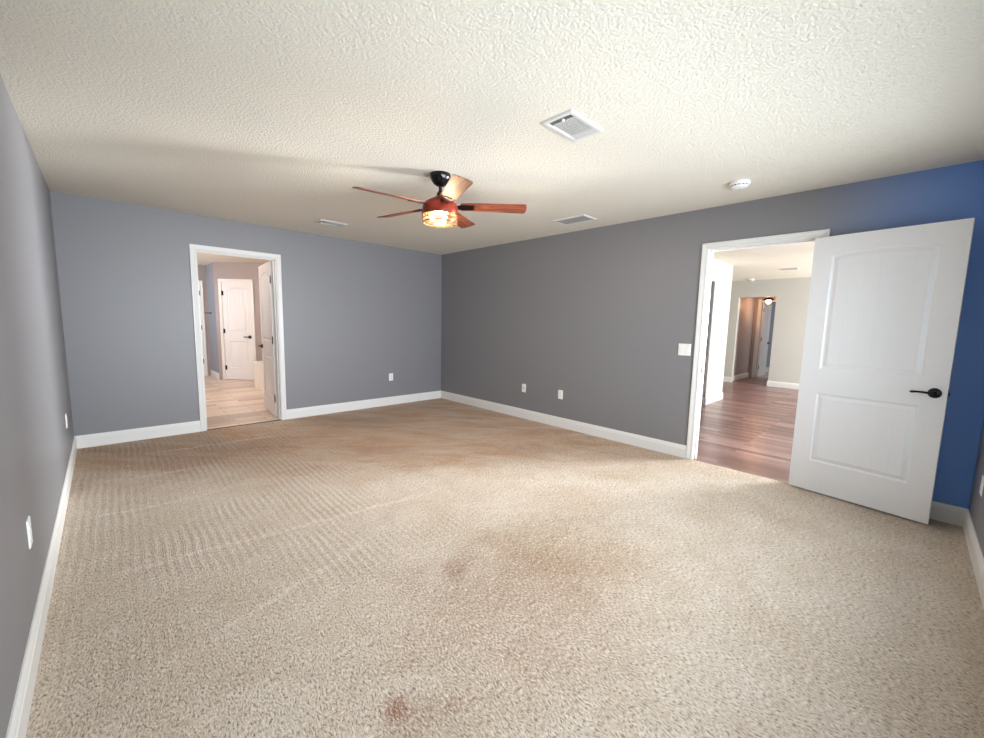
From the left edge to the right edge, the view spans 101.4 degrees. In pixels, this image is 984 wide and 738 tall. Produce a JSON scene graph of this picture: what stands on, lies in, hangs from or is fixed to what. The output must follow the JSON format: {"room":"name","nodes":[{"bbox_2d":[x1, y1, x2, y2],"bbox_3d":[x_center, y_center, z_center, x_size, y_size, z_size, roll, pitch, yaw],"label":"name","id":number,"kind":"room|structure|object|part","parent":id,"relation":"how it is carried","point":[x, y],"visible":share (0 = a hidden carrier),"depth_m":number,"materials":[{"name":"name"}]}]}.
{"room":"empty bedroom","nodes":[
{"label":"empty bedroom","id":0,"kind":"room"},
{"bbox_2d":[0,74,73,737],"bbox_3d":[-2.051,-0.130,1.648,0.120,2.440,5.991,-5,9,-44],"label":"wall","id":1,"kind":"structure","parent":0,"point":[36,442],"depth_m":1.88,"materials":[{"name":"grey paint"}]},
{"bbox_2d":[26,516,32,548],"bbox_3d":[-1.894,0.668,1.651,0.008,0.116,0.072,-5,9,-44],"label":"wall outlet","id":2,"kind":"object","parent":1,"relation":"attached to","point":[28,522],"visible":1,"depth_m":1.63,"materials":[{"name":"white plastic"}]},
{"bbox_2d":[6,436,76,737],"bbox_3d":[-2.021,1.014,1.821,0.016,0.128,5.975,-5,9,-44],"label":"baseboard","id":3,"kind":"structure","parent":1,"relation":"attached to","point":[20,713],"depth_m":1.60,"materials":[{"name":"white paint"}]},
{"bbox_2d":[197,265,211,375],"bbox_3d":[-7.001,-1.019,8.449,1.730,2.440,0.120,-5,9,-44],"label":"wall","id":4,"kind":"structure","parent":0,"point":[201,268],"depth_m":8.95,"materials":[{"name":"paint"}]},
{"bbox_2d":[198,280,207,375],"bbox_3d":[-6.778,-0.874,8.685,0.952,2.105,0.154,-5,9,-44],"label":"door frame","id":5,"kind":"structure","parent":4,"relation":"attached to","point":[199,281],"depth_m":8.94,"materials":[{"name":"white paint"}]},
{"bbox_2d":[205,262,218,372],"bbox_3d":[-6.043,-1.037,8.787,0.120,2.440,0.960,-5,9,-44],"label":"wall","id":6,"kind":"structure","parent":0,"point":[209,268],"depth_m":8.68,"materials":[{"name":"grey paint"}]},
{"bbox_2d":[211,370,219,379],"bbox_3d":[-6.076,0.121,8.829,0.016,0.128,0.840,-5,9,-44],"label":"baseboard","id":7,"kind":"structure","parent":6,"relation":"attached to","point":[213,373],"depth_m":8.77,"materials":[{"name":"white paint"}]},
{"bbox_2d":[213,262,264,379],"bbox_3d":[-4.878,-0.973,8.448,1.750,2.440,0.120,1,7,1],"label":"wall","id":8,"kind":"structure","parent":0,"point":[222,270],"depth_m":8.30,"materials":[{"name":"paint"}]},
{"bbox_2d":[221,282,253,379],"bbox_3d":[-5.310,-0.784,8.411,0.622,2.030,0.092,1,7,1],"label":"door","id":9,"kind":"structure","parent":8,"relation":"in","point":[236,296],"depth_m":8.42,"materials":[{"name":"white paint"}]},
{"bbox_2d":[218,279,256,379],"bbox_3d":[-5.307,-0.815,8.474,0.732,2.101,0.154,1,7,1],"label":"door frame","id":10,"kind":"structure","parent":8,"relation":"attached to","point":[219,280],"depth_m":8.38,"materials":[{"name":"white paint"}]},
{"bbox_2d":[49,190,441,435],"bbox_3d":[-2.562,-0.569,5.370,4.578,2.440,0.120,-5,9,-44],"label":"wall","id":11,"kind":"structure","parent":0,"point":[356,314],"depth_m":4.49,"materials":[{"name":"grey paint"}]},
{"bbox_2d":[75,421,200,448],"bbox_3d":[-3.737,0.691,4.305,1.012,0.128,0.016,-5,9,-44],"label":"baseboard","id":12,"kind":"structure","parent":11,"relation":"attached to","point":[113,437],"depth_m":4.26,"materials":[{"name":"white paint"}]},
{"bbox_2d":[189,244,286,430],"bbox_3d":[-3.064,-0.363,4.911,0.930,2.113,0.154,-5,9,-44],"label":"door frame","id":13,"kind":"structure","parent":11,"relation":"attached to","point":[193,248],"depth_m":4.75,"materials":[{"name":"white paint"}]},
{"bbox_2d":[258,261,278,416],"bbox_3d":[-3.087,-0.409,5.565,0.160,2.032,0.826,-4,8,-39],"label":"door","id":14,"kind":"structure","parent":11,"relation":"in","point":[268,345],"depth_m":5.47,"materials":[{"name":"white paint"}]},
{"bbox_2d":[287,391,440,418],"bbox_3d":[-1.796,0.520,6.164,2.516,0.128,0.016,-5,9,-44],"label":"baseboard","id":15,"kind":"structure","parent":11,"relation":"attached to","point":[362,404],"depth_m":5.98,"materials":[{"name":"white paint"}]},
{"bbox_2d":[389,373,392,380],"bbox_3d":[-1.584,0.126,6.322,0.072,0.116,0.008,-5,9,-44],"label":"wall outlet","id":16,"kind":"object","parent":11,"relation":"attached to","point":[390,374],"visible":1,"depth_m":6.32,"materials":[{"name":"white plastic"}]},
{"bbox_2d":[0,0,983,280],"bbox_3d":[0.306,-2.001,7.242,11.478,0.100,15.300,-5,9,-44],"label":"ceiling","id":17,"kind":"structure","parent":0,"point":[270,113],"depth_m":2.07,"materials":[{"name":"white paint"}]},
{"bbox_2d":[314,219,347,226],"bbox_3d":[-1.882,-1.695,4.700,0.320,0.020,0.200,-5,9,-44],"label":"ceiling vent","id":18,"kind":"object","parent":17,"relation":"in","point":[320,221],"visible":1,"depth_m":4.69,"materials":[{"name":"white metal"}]},
{"bbox_2d":[352,171,526,227],"bbox_3d":[-0.432,-1.303,3.084,1.265,0.369,1.282,-5,9,-44],"label":"ceiling fan","id":19,"kind":"object","parent":17,"relation":"hanging from","point":[442,207],"visible":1,"depth_m":3.04,"materials":[{"name":"brown wood"}]},
{"bbox_3d":[-0.725,-1.231,2.850,0.511,0.006,0.137,-4,21,-38],"label":"blade","id":20,"kind":"part","parent":19,"relation":"part of","materials":[{"name":"red wood"}]},
{"bbox_3d":[-0.740,-1.287,3.331,0.511,0.006,0.137,6,21,34],"label":"blade","id":21,"kind":"part","parent":19,"relation":"part of","materials":[{"name":"brown wood"}]},
{"bbox_3d":[-0.259,-1.206,2.717,0.137,0.006,0.511,13,2,-21],"label":"blade","id":22,"kind":"part","parent":19,"relation":"part of","materials":[{"name":"beige wood"}]},
{"bbox_3d":[-0.284,-1.296,3.496,0.137,0.006,0.511,-10,3,17],"label":"blade","id":23,"kind":"part","parent":19,"relation":"part of","materials":[{"name":"red wood"}]},
{"bbox_3d":[0.013,-1.246,3.116,0.511,0.006,0.137,1,-6,-2],"label":"blade","id":24,"kind":"part","parent":19,"relation":"part of","materials":[{"name":"red wood"}]},
{"bbox_2d":[541,109,603,141],"bbox_3d":[0.457,-1.367,2.280,0.315,0.020,0.205,-5,9,-44],"label":"ceiling vent","id":25,"kind":"object","parent":17,"relation":"in","point":[572,125],"visible":1,"depth_m":2.26,"materials":[{"name":"white metal"}]},
{"bbox_2d":[552,214,596,225],"bbox_3d":[0.882,-1.596,4.322,0.250,0.011,0.410,-5,9,-44],"label":"ceiling vent","id":26,"kind":"object","parent":17,"relation":"in","point":[582,218],"visible":1,"depth_m":4.31,"materials":[{"name":"white metal"}]},
{"bbox_2d":[729,179,750,189],"bbox_3d":[1.911,-1.415,3.107,0.146,0.049,0.146,-5,9,-44],"label":"smoke detector","id":27,"kind":"object","parent":17,"relation":"attached to","point":[740,184],"visible":1,"depth_m":3.07,"materials":[{"name":"white plastic"}]},
{"bbox_2d":[779,268,799,269],"bbox_3d":[5.527,-1.861,7.495,0.160,0.011,0.300,-5,9,-44],"label":"ceiling vent","id":28,"kind":"object","parent":17,"relation":"in","point":[785,268],"visible":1,"depth_m":7.48,"materials":[{"name":"white metal"}]},
{"bbox_2d":[26,371,983,737],"bbox_3d":[2.721,0.448,8.727,16.458,0.120,13.600,-5,9,-44],"label":"floor","id":29,"kind":"structure","parent":0,"point":[439,567],"depth_m":2.01,"materials":[{"name":"beige carpet"}]},
{"bbox_2d":[207,419,280,429],"bbox_3d":[-3.055,0.694,5.000,0.806,0.014,0.030,-5,9,-44],"label":"threshold","id":30,"kind":"object","parent":29,"relation":"on","point":[279,419],"visible":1,"depth_m":4.95,"materials":[{"name":"brown wood"}]},
{"bbox_2d":[253,361,263,390],"bbox_3d":[-3.788,0.143,7.433,0.748,0.499,1.446,-5,9,-44],"label":"bathtub","id":31,"kind":"object","parent":29,"relation":"on","point":[258,365],"visible":0.24,"depth_m":7.46,"materials":[{"name":"white ceramic"}]},
{"bbox_2d":[441,160,983,508],"bbox_3d":[1.249,-0.422,4.808,0.120,2.440,6.231,-5,9,-44],"label":"wall","id":32,"kind":"structure","parent":0,"point":[599,316],"depth_m":4.38,"materials":[{"name":"grey paint"}]},
{"bbox_2d":[522,384,525,391],"bbox_3d":[0.441,0.266,5.616,0.016,0.116,0.072,-5,9,-44],"label":"cable jack","id":33,"kind":"object","parent":32,"relation":"attached to","point":[523,385],"visible":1,"depth_m":5.61,"materials":[{"name":"white plastic"}]},
{"bbox_2d":[558,390,562,398],"bbox_3d":[0.877,0.329,5.172,0.008,0.116,0.072,-5,9,-44],"label":"wall outlet","id":34,"kind":"object","parent":32,"relation":"attached to","point":[560,392],"visible":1,"depth_m":5.17,"materials":[{"name":"white plastic"}]},
{"bbox_2d":[441,391,686,457],"bbox_3d":[0.538,0.641,5.548,0.016,0.128,4.123,-5,9,-44],"label":"baseboard","id":35,"kind":"structure","parent":32,"relation":"attached to","point":[675,449],"depth_m":4.98,"materials":[{"name":"white paint"}]},
{"bbox_2d":[678,343,690,355],"bbox_3d":[1.924,-0.194,4.028,0.010,0.118,0.120,-5,9,-44],"label":"light switch","id":36,"kind":"object","parent":32,"relation":"attached to","point":[683,349],"visible":1,"depth_m":4.03,"materials":[{"name":"white plastic"}]},
{"bbox_2d":[686,229,829,459],"bbox_3d":[2.363,-0.104,3.673,0.154,2.113,0.941,-5,9,-44],"label":"door frame","id":37,"kind":"structure","parent":32,"relation":"attached to","point":[708,249],"depth_m":3.88,"materials":[{"name":"white paint"}]},
{"bbox_2d":[788,218,975,524],"bbox_3d":[2.788,0.014,2.986,0.161,2.032,0.838,-3,8,-34],"label":"door","id":38,"kind":"structure","parent":32,"relation":"in","point":[885,305],"depth_m":2.92,"materials":[{"name":"white paint"}]},
{"bbox_3d":[2.929,0.159,2.721,0.056,0.068,0.147,-3,8,-34],"label":"lever handle","id":39,"kind":"part","parent":38,"relation":"part of","materials":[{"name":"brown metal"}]},
{"bbox_2d":[930,501,968,525],"bbox_3d":[2.934,0.977,3.078,0.016,0.128,0.911,-5,9,-44],"label":"baseboard","id":40,"kind":"structure","parent":32,"relation":"attached to","point":[942,512],"depth_m":2.81,"materials":[{"name":"white paint"}]},
{"bbox_2d":[702,258,732,397],"bbox_3d":[2.853,-0.532,6.063,3.940,2.440,0.120,-5,9,-44],"label":"wall","id":41,"kind":"structure","parent":0,"point":[722,272],"depth_m":6.98,"materials":[{"name":"paint"}]},
{"bbox_2d":[705,392,722,404],"bbox_3d":[3.979,0.525,7.202,0.912,0.128,0.016,-5,9,-44],"label":"baseboard","id":42,"kind":"structure","parent":41,"relation":"attached to","point":[719,396],"depth_m":7.16,"materials":[{"name":"white paint"}]},
{"bbox_2d":[733,297,775,375],"bbox_3d":[7.716,-1.066,11.628,5.060,2.440,0.120,-5,9,-44],"label":"wall","id":43,"kind":"structure","parent":0,"point":[747,305],"depth_m":10.55,"materials":[{"name":"paint"}]},
{"bbox_2d":[733,372,748,380],"bbox_3d":[6.434,0.203,10.462,1.680,0.128,0.016,-5,9,-44],"label":"baseboard","id":44,"kind":"structure","parent":43,"relation":"attached to","point":[744,375],"depth_m":10.51,"materials":[{"name":"white paint"}]},
{"bbox_2d":[749,297,775,376],"bbox_3d":[7.482,-0.949,10.564,0.120,2.440,1.300,-5,9,-44],"label":"wall","id":45,"kind":"structure","parent":0,"point":[756,298],"depth_m":10.89,"materials":[{"name":"paint"}]},
{"bbox_2d":[751,299,775,376],"bbox_3d":[7.451,-0.785,10.612,0.154,2.101,0.862,-5,9,-44],"label":"door frame","id":46,"kind":"structure","parent":45,"relation":"attached to","point":[760,301],"depth_m":10.84,"materials":[{"name":"white paint"}]},
{"bbox_2d":[756,302,771,376],"bbox_3d":[7.539,-0.822,11.160,0.750,2.030,0.159,-5,9,-42],"label":"door","id":47,"kind":"structure","parent":45,"relation":"in","point":[767,308],"depth_m":11.10,"materials":[{"name":"white paint"}]},
{"bbox_2d":[724,277,810,383],"bbox_3d":[7.311,-0.696,8.333,0.120,2.440,6.900,-5,9,-44],"label":"wall","id":48,"kind":"structure","parent":0,"point":[791,294],"depth_m":9.05,"materials":[{"name":"paint"}]},
{"bbox_2d":[723,376,731,381],"bbox_3d":[5.385,0.196,10.327,0.016,0.128,1.355,-5,9,-44],"label":"baseboard","id":49,"kind":"structure","parent":48,"relation":"attached to","point":[725,379],"depth_m":9.90,"materials":[{"name":"white paint"}]},
{"bbox_2d":[767,381,798,389],"bbox_3d":[7.960,0.557,7.671,0.016,0.128,4.611,-5,9,-44],"label":"baseboard","id":50,"kind":"structure","parent":48,"relation":"attached to","point":[769,383],"depth_m":9.09,"materials":[{"name":"white paint"}]},
{"bbox_2d":[969,419,983,555],"bbox_3d":[1.672,0.024,1.003,4.578,2.440,0.120,-5,9,-44],"label":"wall","id":51,"kind":"structure","parent":0,"point":[976,506],"depth_m":2.54,"materials":[{"name":"grey paint"}]},
{"bbox_2d":[962,510,983,608],"bbox_3d":[1.643,1.161,1.226,4.426,0.128,0.016,-5,9,-44],"label":"baseboard","id":52,"kind":"structure","parent":51,"relation":"attached to","point":[975,552],"depth_m":2.30,"materials":[{"name":"white paint"}]},
{"bbox_2d":[979,475,983,496],"bbox_3d":[2.954,0.704,2.428,0.072,0.116,0.008,-5,9,-44],"label":"wall outlet","id":53,"kind":"object","parent":51,"relation":"attached to","point":[982,479],"visible":1,"depth_m":2.41,"materials":[{"name":"white plastic"}]},
{"bbox_3d":[6.911,-2.157,9.847,1.660,0.100,1.500,-5,9,-44],"label":"ceiling","id":54,"kind":"structure","parent":0,"visible":0},
{"bbox_2d":[763,297,774,303],"bbox_3d":[6.973,-1.889,10.125,0.300,0.494,0.300,-5,9,-44],"label":"ceiling light","id":55,"kind":"object","parent":54,"relation":"hanging from","point":[768,299],"visible":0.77,"depth_m":10.09,"materials":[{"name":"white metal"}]}
]}

